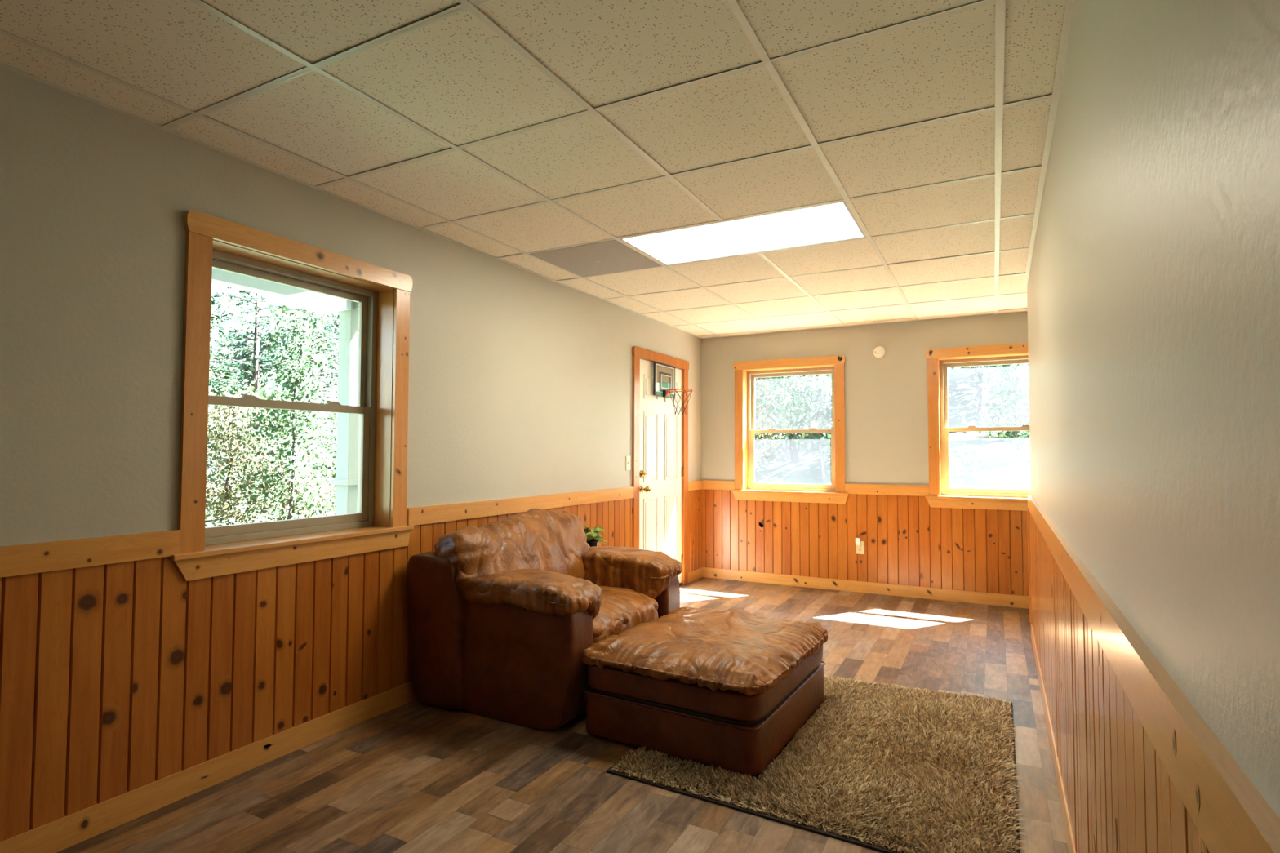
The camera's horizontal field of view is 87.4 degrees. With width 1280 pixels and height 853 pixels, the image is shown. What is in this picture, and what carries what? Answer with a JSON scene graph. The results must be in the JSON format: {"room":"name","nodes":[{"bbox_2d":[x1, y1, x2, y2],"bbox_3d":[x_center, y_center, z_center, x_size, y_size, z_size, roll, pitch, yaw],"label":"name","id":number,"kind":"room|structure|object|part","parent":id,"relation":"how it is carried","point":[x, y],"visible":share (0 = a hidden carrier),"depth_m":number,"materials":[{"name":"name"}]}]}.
{"room":"living room","nodes":[
{"label":"living room","id":0,"kind":"room"},
{"bbox_2d":[0,66,702,842],"bbox_3d":[-1.744,0.080,2.471,0.161,2.573,10.167,-1,-2,28],"label":"wall","id":1,"kind":"structure","parent":0,"point":[117,679],"depth_m":2.40,"materials":[{"name":"paint"}]},
{"bbox_2d":[0,529,180,577],"bbox_3d":[-2.862,0.332,0.178,0.021,0.091,5.090,-1,-2,28],"label":"trim","id":2,"kind":"structure","parent":1,"relation":"attached to","point":[51,556],"depth_m":2.17,"materials":[{"name":"brown wood"}]},
{"bbox_2d":[168,209,413,581],"bbox_3d":[-1.503,-0.100,2.956,0.240,1.363,1.118,-1,-2,28],"label":"window","id":3,"kind":"structure","parent":1,"relation":"in","point":[382,295],"depth_m":2.92,"materials":[{"name":"brown wood"}]},
{"bbox_3d":[-1.650,-0.128,2.484,0.021,1.179,0.085,-1,-2,28],"label":"casing","id":4,"kind":"part","parent":3,"relation":"part of","materials":[{"name":"brown wood"}]},
{"bbox_3d":[-1.552,0.171,2.970,0.028,0.564,0.823,-1,-2,28],"label":"sash","id":5,"kind":"part","parent":3,"relation":"part of","materials":[{"name":"beige plastic"}]},
{"bbox_3d":[-1.578,-0.371,3.005,0.026,0.590,0.823,-1,-2,28],"label":"sash","id":6,"kind":"part","parent":3,"relation":"part of","materials":[{"name":"beige plastic"}]},
{"bbox_3d":[-1.570,-0.107,2.990,0.088,1.176,0.879,-1,-2,28],"label":"frame","id":7,"kind":"part","parent":3,"relation":"part of","materials":[{"name":"beige plastic"}]},
{"bbox_3d":[-1.419,-0.741,2.935,0.027,0.082,1.075,-1,-2,28],"label":"head casing","id":8,"kind":"part","parent":3,"relation":"part of","materials":[{"name":"brown wood"}]},
{"bbox_3d":[-1.197,-0.094,3.341,0.021,1.179,0.085,-1,-2,28],"label":"casing","id":9,"kind":"part","parent":3,"relation":"part of","materials":[{"name":"brown wood"}]},
{"bbox_2d":[0,567,702,852],"bbox_3d":[-1.714,1.293,2.322,0.017,0.098,10.017,-1,-2,28],"label":"baseboard","id":10,"kind":"structure","parent":1,"relation":"attached to","point":[56,836],"depth_m":2.45,"materials":[{"name":"brown wood"}]},
{"bbox_2d":[406,486,634,525],"bbox_3d":[-0.614,0.497,4.424,0.021,0.091,2.382,-1,-2,28],"label":"trim","id":11,"kind":"structure","parent":1,"relation":"attached to","point":[415,516],"depth_m":4.04,"materials":[{"name":"brown wood"}]},
{"bbox_2d":[626,456,630,470],"bbox_3d":[-0.091,0.297,5.425,0.016,0.116,0.072,-1,-2,28],"label":"light switch","id":12,"kind":"object","parent":1,"relation":"attached to","point":[628,458],"visible":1,"depth_m":5.42,"materials":[{"name":"beige plastic"}]},
{"bbox_2d":[631,346,688,586],"bbox_3d":[0.159,0.419,5.987,0.228,2.129,1.114,-1,-2,28],"label":"door","id":13,"kind":"structure","parent":1,"relation":"in","point":[660,436],"depth_m":5.95,"materials":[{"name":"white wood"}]},
{"bbox_3d":[-0.035,0.442,5.522,0.021,2.047,0.093,-1,-2,28],"label":"casing","id":14,"kind":"part","parent":13,"relation":"part of","materials":[{"name":"brown wood"}]},
{"bbox_3d":[0.046,0.527,5.613,0.081,0.066,0.066,-1,-2,28],"label":"knob","id":15,"kind":"part","parent":13,"relation":"part of","materials":[{"name":"gold metal"}]},
{"bbox_3d":[0.205,-0.604,6.003,0.026,0.082,1.114,-1,-2,28],"label":"head casing","id":16,"kind":"part","parent":13,"relation":"part of","materials":[{"name":"brown wood"}]},
{"bbox_2d":[653,361,693,414],"bbox_3d":[0.307,-0.333,5.945,0.346,0.460,0.425,-1,-2,28],"label":"basketball hoop","id":17,"kind":"object","parent":13,"relation":"attached to","point":[664,374],"visible":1,"depth_m":5.94,"materials":[{"name":"black plastic"}]},
{"bbox_3d":[0.433,0.477,6.406,0.020,2.047,0.093,-1,-2,28],"label":"casing","id":18,"kind":"part","parent":13,"relation":"part of","materials":[{"name":"brown wood"}]},
{"bbox_2d":[688,480,702,491],"bbox_3d":[0.544,0.583,6.612,0.020,0.091,0.376,-1,-2,28],"label":"trim","id":19,"kind":"structure","parent":1,"relation":"attached to","point":[693,485],"depth_m":6.59,"materials":[{"name":"brown wood"}]},
{"bbox_2d":[0,0,1075,338],"bbox_3d":[0.319,-1.234,1.345,4.900,0.261,10.317,-1,-2,28],"label":"ceiling","id":20,"kind":"structure","parent":0,"point":[507,131],"depth_m":2.31,"materials":[{"name":"tile"}]},
{"bbox_2d":[528,240,661,277],"bbox_3d":[-0.257,-1.008,4.046,0.584,0.016,0.584,-1,-2,28],"label":"ceiling panel","id":21,"kind":"object","parent":20,"relation":"attached to","point":[611,256],"visible":0.98,"depth_m":4.00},
{"bbox_2d":[620,200,866,265],"bbox_3d":[0.552,-1.064,3.621,1.209,0.089,0.600,-1,-2,28],"label":"ceiling light","id":22,"kind":"object","parent":20,"relation":"attached to","point":[831,222],"visible":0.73,"depth_m":3.59,"materials":[{"name":"white plastic"}]},
{"bbox_2d":[56,577,1068,852],"bbox_3d":[0.328,1.365,1.193,4.720,0.120,10.137,-1,-2,28],"label":"floor","id":23,"kind":"structure","parent":0,"point":[414,776],"depth_m":2.54,"materials":[{"name":"wood"}]},
{"bbox_2d":[406,508,682,730],"bbox_3d":[-0.440,0.932,3.644,0.979,0.928,1.289,-1,-2,28],"label":"armchair","id":24,"kind":"object","parent":23,"relation":"on","point":[504,614],"visible":0.96,"depth_m":3.20,"materials":[{"name":"brown leather"}]},
{"bbox_2d":[434,508,591,592],"bbox_3d":[-0.636,0.755,3.693,0.374,0.571,1.151,-1,-2,28],"label":"cushion","id":25,"kind":"object","parent":24,"relation":"on","point":[467,559],"depth_m":3.47,"materials":[{"name":"brown leather"}]},
{"bbox_3d":[-0.676,1.090,3.231,0.943,0.578,0.247,-1,-2,28],"label":"arm","id":26,"kind":"part","parent":24,"relation":"part of","materials":[{"name":"brown leather"}]},
{"bbox_2d":[462,568,602,620],"bbox_3d":[-0.534,0.837,3.212,0.737,0.268,0.360,-1,-2,28],"label":"armrest","id":27,"kind":"object","parent":24,"relation":"on","point":[487,593],"depth_m":3.09,"materials":[{"name":"brown leather"}]},
{"bbox_2d":[592,586,658,644],"bbox_3d":[-0.359,1.012,3.626,0.796,0.245,0.821,-1,-2,28],"label":"seat cushion","id":28,"kind":"object","parent":24,"relation":"on","point":[622,608],"depth_m":3.46,"materials":[{"name":"brown leather"}]},
{"bbox_2d":[582,546,682,599],"bbox_3d":[-0.119,0.884,3.994,0.732,0.303,0.352,-1,-2,28],"label":"armrest","id":29,"kind":"object","parent":24,"relation":"on","point":[651,575],"depth_m":3.82,"materials":[{"name":"brown leather"}]},
{"bbox_3d":[-0.212,1.125,4.106,0.942,0.580,0.247,-1,-2,28],"label":"arm","id":30,"kind":"part","parent":24,"relation":"part of","materials":[{"name":"brown leather"}]},
{"bbox_2d":[606,675,1025,852],"bbox_3d":[0.879,1.350,2.971,1.491,0.046,1.673,-1,-2,28],"label":"shag rug","id":31,"kind":"object","parent":23,"relation":"on","point":[885,768],"visible":0.88,"depth_m":2.56,"materials":[{"name":"beige carpet"}]},
{"bbox_2d":[582,606,827,776],"bbox_3d":[0.342,1.147,3.171,0.884,0.446,1.034,-1,-3,31],"label":"ottoman","id":32,"kind":"object","parent":31,"relation":"on","point":[729,690],"visible":1,"depth_m":2.81,"materials":[{"name":"brown leather"}]},
{"bbox_2d":[582,606,827,696],"bbox_3d":[0.343,0.999,3.174,0.911,0.149,1.059,-1,-2,28],"label":"cushion","id":33,"kind":"object","parent":32,"relation":"on","point":[704,652],"depth_m":2.90,"materials":[{"name":"brown leather"}]},
{"bbox_3d":[0.343,1.111,3.173,0.859,0.121,1.010,-1,-2,28],"label":"lid","id":34,"kind":"part","parent":32,"relation":"part of","materials":[{"name":"brown leather"}]},
{"bbox_3d":[-0.327,1.154,4.573,0.200,0.552,0.170,-1,-2,28],"label":"side table","id":35,"kind":"object","parent":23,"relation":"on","visible":0},
{"bbox_2d":[583,525,607,546],"bbox_3d":[-0.332,0.779,4.574,0.217,0.198,0.204,2,-3,-43],"label":"potted plant","id":36,"kind":"object","parent":35,"relation":"on","point":[591,535],"visible":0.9,"depth_m":4.54,"materials":[{"name":"green plant"}]},
{"bbox_3d":[-0.333,0.827,4.572,0.104,0.102,0.104,-1,-2,28],"label":"pot","id":37,"kind":"part","parent":36,"relation":"part of","materials":[{"name":"black plastic"}]},
{"bbox_2d":[701,311,1028,596],"bbox_3d":[2.689,0.216,5.783,4.600,2.573,0.161,-1,-2,28],"label":"wall","id":38,"kind":"structure","parent":0,"point":[908,541],"depth_m":6.02,"materials":[{"name":"paint"}]},
{"bbox_2d":[702,480,734,490],"bbox_3d":[0.786,0.586,6.685,0.341,0.091,0.020,-1,-2,28],"label":"trim","id":39,"kind":"structure","parent":38,"relation":"attached to","point":[707,485],"depth_m":6.67,"materials":[{"name":"brown wood"}]},
{"bbox_2d":[731,355,848,503],"bbox_3d":[1.451,0.037,6.457,1.121,1.362,0.240,-1,-2,28],"label":"window","id":40,"kind":"structure","parent":38,"relation":"in","point":[746,488],"depth_m":6.46,"materials":[{"name":"brown wood"}]},
{"bbox_3d":[0.977,0.033,6.606,0.085,1.182,0.020,-1,-2,28],"label":"casing","id":41,"kind":"part","parent":40,"relation":"part of","materials":[{"name":"brown wood"}]},
{"bbox_3d":[1.407,-0.606,6.399,1.078,0.082,0.027,-1,-2,28],"label":"head casing","id":42,"kind":"part","parent":40,"relation":"part of","materials":[{"name":"brown wood"}]},
{"bbox_3d":[1.485,0.033,6.525,0.882,1.179,0.088,-1,-2,28],"label":"frame","id":43,"kind":"part","parent":40,"relation":"part of","materials":[{"name":"beige plastic"}]},
{"bbox_3d":[1.490,-0.232,6.543,0.826,0.593,0.026,-1,-2,28],"label":"sash","id":44,"kind":"part","parent":40,"relation":"part of","materials":[{"name":"clear glass"}]},
{"bbox_3d":[1.474,0.311,6.495,0.826,0.564,0.028,-1,-2,28],"label":"sash","id":45,"kind":"part","parent":40,"relation":"part of","materials":[{"name":"beige plastic"}]},
{"bbox_3d":[1.837,0.018,6.151,0.085,1.182,0.021,-1,-2,28],"label":"casing","id":46,"kind":"part","parent":40,"relation":"part of","materials":[{"name":"brown wood"}]},
{"bbox_2d":[856,541,864,554],"bbox_3d":[1.982,1.091,6.027,0.072,0.116,0.010,-1,-2,28],"label":"electrical outlet","id":47,"kind":"object","parent":38,"relation":"attached to","point":[860,550],"visible":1,"depth_m":6.02,"materials":[{"name":"beige plastic"}]},
{"bbox_2d":[855,537,860,547],"bbox_3d":[1.959,1.043,6.017,0.042,0.084,0.032,-1,-2,28],"label":"night light","id":48,"kind":"object","parent":47,"relation":"attached to","point":[857,540],"visible":1,"depth_m":6.00,"materials":[{"name":"white plastic"}]},
{"bbox_2d":[702,567,1029,608],"bbox_3d":[2.657,1.430,5.664,4.584,0.098,0.017,-1,-2,28],"label":"baseboard","id":49,"kind":"structure","parent":38,"relation":"attached to","point":[952,595],"depth_m":5.95,"materials":[{"name":"brown wood"}]},
{"bbox_2d":[873,346,885,358],"bbox_3d":[2.146,-0.669,6.001,0.108,0.108,0.043,-1,-2,28],"label":"smoke detector","id":50,"kind":"object","parent":38,"relation":"attached to","point":[879,352],"visible":1,"depth_m":5.99,"materials":[{"name":"white plastic"}]},
{"bbox_2d":[844,484,928,496],"bbox_3d":[2.185,0.562,5.946,0.703,0.091,0.021,-1,-2,28],"label":"trim","id":51,"kind":"structure","parent":38,"relation":"attached to","point":[863,489],"depth_m":5.93,"materials":[{"name":"brown wood"}]},
{"bbox_2d":[924,342,1031,511],"bbox_3d":[3.010,0.008,5.633,1.123,1.367,0.240,-1,-2,28],"label":"window","id":52,"kind":"structure","parent":38,"relation":"in","point":[940,495],"depth_m":5.75,"materials":[{"name":"brown wood"}]},
{"bbox_3d":[2.536,0.004,5.782,0.085,1.187,0.021,-1,-2,28],"label":"casing","id":53,"kind":"part","parent":52,"relation":"part of","materials":[{"name":"brown wood"}]},
{"bbox_3d":[2.967,-0.638,5.575,1.080,0.082,0.027,-1,-2,28],"label":"head casing","id":54,"kind":"part","parent":52,"relation":"part of","materials":[{"name":"brown wood"}]},
{"bbox_3d":[3.049,-0.261,5.719,0.828,0.598,0.026,-1,-2,28],"label":"sash","id":55,"kind":"part","parent":52,"relation":"part of","materials":[{"name":"clear glass"}]},
{"bbox_3d":[3.033,0.285,5.671,0.828,0.564,0.028,-1,-2,28],"label":"sash","id":56,"kind":"part","parent":52,"relation":"part of","materials":[{"name":"beige plastic"}]},
{"bbox_2d":[1026,0,1279,852],"bbox_3d":[1.322,0.004,0.218,1.810,2.573,9.050,-1,-2,28],"label":"wall","id":57,"kind":"structure","parent":0,"point":[1153,284],"depth_m":0.88,"materials":[{"name":"paint"}]},
{"bbox_2d":[1026,506,1031,622],"bbox_3d":[2.681,0.947,4.595,0.026,0.788,0.018,-1,-2,28],"label":"trim","id":58,"kind":"structure","parent":57,"relation":"attached to","point":[1028,524],"depth_m":4.59,"materials":[{"name":"brown wood"}]},
{"bbox_2d":[1031,623,1075,852],"bbox_3d":[0.541,1.235,0.584,0.016,0.095,9.050,-1,-2,28],"label":"baseboard","id":59,"kind":"structure","parent":57,"relation":"attached to","point":[1069,839],"depth_m":2.60,"materials":[{"name":"brown wood"}]},
{"bbox_2d":[1027,494,1279,852],"bbox_3d":[0.541,0.358,0.618,0.021,0.091,9.050,-1,-2,28],"label":"trim","id":60,"kind":"structure","parent":57,"relation":"attached to","point":[1228,811],"depth_m":0.75,"materials":[{"name":"brown wood"}]},
{"label":"outside","id":61,"kind":"structure","parent":0,"visible":0},
{"bbox_2d":[204,351,1031,527],"bbox_3d":[-0.417,-2.627,10.270,85.000,9.585,85.000,-1,-2,28],"label":"ground","id":62,"kind":"structure","parent":61,"point":[982,464],"depth_m":13.71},
{"bbox_2d":[206,386,243,507],"bbox_3d":[-9.074,0.461,12.445,3.154,3.232,3.309,2,-3,-39],"label":"tree","id":63,"kind":"object","parent":62,"relation":"on","point":[210,393],"visible":0.02,"depth_m":13.02,"materials":[{"name":"green plant"}]},
{"bbox_2d":[206,291,253,485],"bbox_3d":[-9.627,-1.435,13.549,3.561,7.047,3.418,1,-2,-25],"label":"conifer","id":64,"kind":"object","parent":62,"relation":"on","point":[213,303],"visible":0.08,"depth_m":13.85,"materials":[{"name":"green plant"}]},
{"bbox_2d":[206,306,269,481],"bbox_3d":[-11.330,-0.591,16.396,5.409,5.266,4.136,1,-2,-17],"label":"tree","id":65,"kind":"object","parent":62,"relation":"on","point":[226,375],"visible":0.05,"depth_m":16.24,"materials":[{"name":"green plant"}]},
{"bbox_2d":[204,379,323,527],"bbox_3d":[-6.206,0.722,10.254,2.352,2.916,2.690,1,-2,-15],"label":"tree","id":66,"kind":"object","parent":62,"relation":"on","point":[224,440],"visible":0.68,"depth_m":10.03,"materials":[{"name":"green plant"}]},
{"bbox_2d":[208,285,319,444],"bbox_3d":[-12.542,-1.498,18.871,5.862,6.161,6.102,-1,-2,28],"label":"tree","id":67,"kind":"object","parent":62,"relation":"on","point":[229,304],"visible":0.02,"depth_m":18.72,"materials":[{"name":"green plant"}]},
{"bbox_2d":[206,286,336,516],"bbox_3d":[-8.273,-1.274,14.460,4.203,6.784,3.439,1,-2,-18],"label":"conifer","id":68,"kind":"object","parent":62,"relation":"on","point":[257,322],"visible":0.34,"depth_m":14.40,"materials":[{"name":"green plant"}]},
{"bbox_2d":[207,301,338,524],"bbox_3d":[-5.198,0.072,9.878,2.148,4.194,1.664,1,-2,-27],"label":"tree","id":69,"kind":"object","parent":62,"relation":"on","point":[298,379],"visible":0.85,"depth_m":9.86,"materials":[{"name":"green plant"}]},
{"bbox_2d":[208,306,337,479],"bbox_3d":[-9.783,-0.917,17.406,4.080,5.007,4.363,1,-2,-12],"label":"tree","id":70,"kind":"object","parent":62,"relation":"on","point":[264,332],"visible":0.16,"depth_m":17.76,"materials":[{"name":"green plant"}]},
{"bbox_2d":[213,293,338,450],"bbox_3d":[-10.170,-1.396,19.978,5.016,5.150,4.622,0,-2,-8],"label":"tree","id":71,"kind":"object","parent":62,"relation":"on","point":[282,300],"visible":0.09,"depth_m":19.53,"materials":[{"name":"green plant"}]},
{"bbox_2d":[221,373,337,522],"bbox_3d":[-5.975,0.652,11.819,2.659,3.174,2.862,1,-2,-17],"label":"tree","id":72,"kind":"object","parent":62,"relation":"on","point":[313,450],"visible":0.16,"depth_m":11.68,"materials":[{"name":"green plant"}]},
{"bbox_2d":[211,267,359,515],"bbox_3d":[-3.206,0.224,2.125,2.095,3.110,7.200,-1,-2,28],"label":"porch","id":73,"kind":"object","parent":62,"relation":"on","point":[345,482],"visible":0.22,"depth_m":5.34,"materials":[{"name":"white wood"}]},
{"bbox_3d":[-2.346,0.430,5.404,0.145,2.950,0.140,-1,-2,28],"label":"post","id":74,"kind":"part","parent":73,"relation":"part of","materials":[{"name":"white wood"}]},
{"bbox_2d":[241,437,335,521],"bbox_3d":[-5.298,1.111,10.736,1.860,2.180,1.962,1,-2,-30],"label":"tree","id":75,"kind":"object","parent":62,"relation":"on","point":[321,487],"visible":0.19,"depth_m":10.67,"materials":[{"name":"green plant"}]},
{"bbox_2d":[247,305,338,480],"bbox_3d":[-8.097,-1.350,16.833,3.627,5.753,3.410,1,-2,-23],"label":"conifer","id":76,"kind":"object","parent":62,"relation":"on","point":[326,327],"visible":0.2,"depth_m":16.81,"materials":[{"name":"green plant"}]},
{"bbox_2d":[293,307,339,426],"bbox_3d":[-9.532,-2.201,21.965,5.863,5.777,5.121,-1,-2,28],"label":"tree","id":77,"kind":"object","parent":62,"relation":"on","point":[336,315],"visible":0.08,"depth_m":20.97,"materials":[{"name":"green plant"}]},
{"bbox_2d":[307,412,337,506],"bbox_3d":[-5.396,0.775,12.970,2.648,2.877,2.300,1,-2,-15],"label":"tree","id":78,"kind":"object","parent":62,"relation":"on","point":[333,420],"visible":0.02,"depth_m":12.61,"materials":[{"name":"green plant"}]},
{"bbox_2d":[755,376,801,482],"bbox_3d":[2.138,-0.037,13.244,1.907,2.844,2.220,0,-2,6],"label":"tree","id":79,"kind":"object","parent":62,"relation":"on","point":[757,380],"visible":0.23,"depth_m":12.89,"materials":[{"name":"green plant"}]},
{"bbox_2d":[755,375,816,409],"bbox_3d":[2.445,-2.910,16.219,4.491,7.158,4.302,0,-2,13],"label":"tree","id":80,"kind":"object","parent":62,"relation":"on","point":[798,375],"visible":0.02,"depth_m":16.76,"materials":[{"name":"green plant"}]},
{"bbox_2d":[755,373,831,481],"bbox_3d":[3.140,-1.447,12.946,2.584,5.161,3.129,2,-3,-34],"label":"tree","id":81,"kind":"object","parent":62,"relation":"on","point":[800,409],"visible":0.24,"depth_m":12.60,"materials":[{"name":"green plant"}]},
{"bbox_2d":[755,374,831,462],"bbox_3d":[3.515,-2.882,14.109,3.945,7.445,4.688,1,-2,-29],"label":"tree","id":82,"kind":"object","parent":62,"relation":"on","point":[794,455],"visible":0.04,"depth_m":13.98,"materials":[{"name":"green plant"}]},
{"bbox_2d":[947,364,1020,414],"bbox_3d":[7.950,-3.384,14.824,4.270,6.293,4.532,1,-2,-14],"label":"tree","id":83,"kind":"object","parent":62,"relation":"on","point":[979,380],"visible":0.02,"depth_m":14.95,"materials":[{"name":"green plant"}]},
{"bbox_2d":[948,431,1026,441],"bbox_3d":[6.692,0.180,12.820,1.728,0.238,0.293,-1,-2,25],"label":"fallen log","id":84,"kind":"object","parent":62,"relation":"on","point":[953,437],"visible":0.36,"depth_m":12.89,"materials":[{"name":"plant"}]},
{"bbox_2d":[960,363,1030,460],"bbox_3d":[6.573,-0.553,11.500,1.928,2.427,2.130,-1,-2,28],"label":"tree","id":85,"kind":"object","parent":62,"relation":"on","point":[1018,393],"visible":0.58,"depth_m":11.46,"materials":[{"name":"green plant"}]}
]}

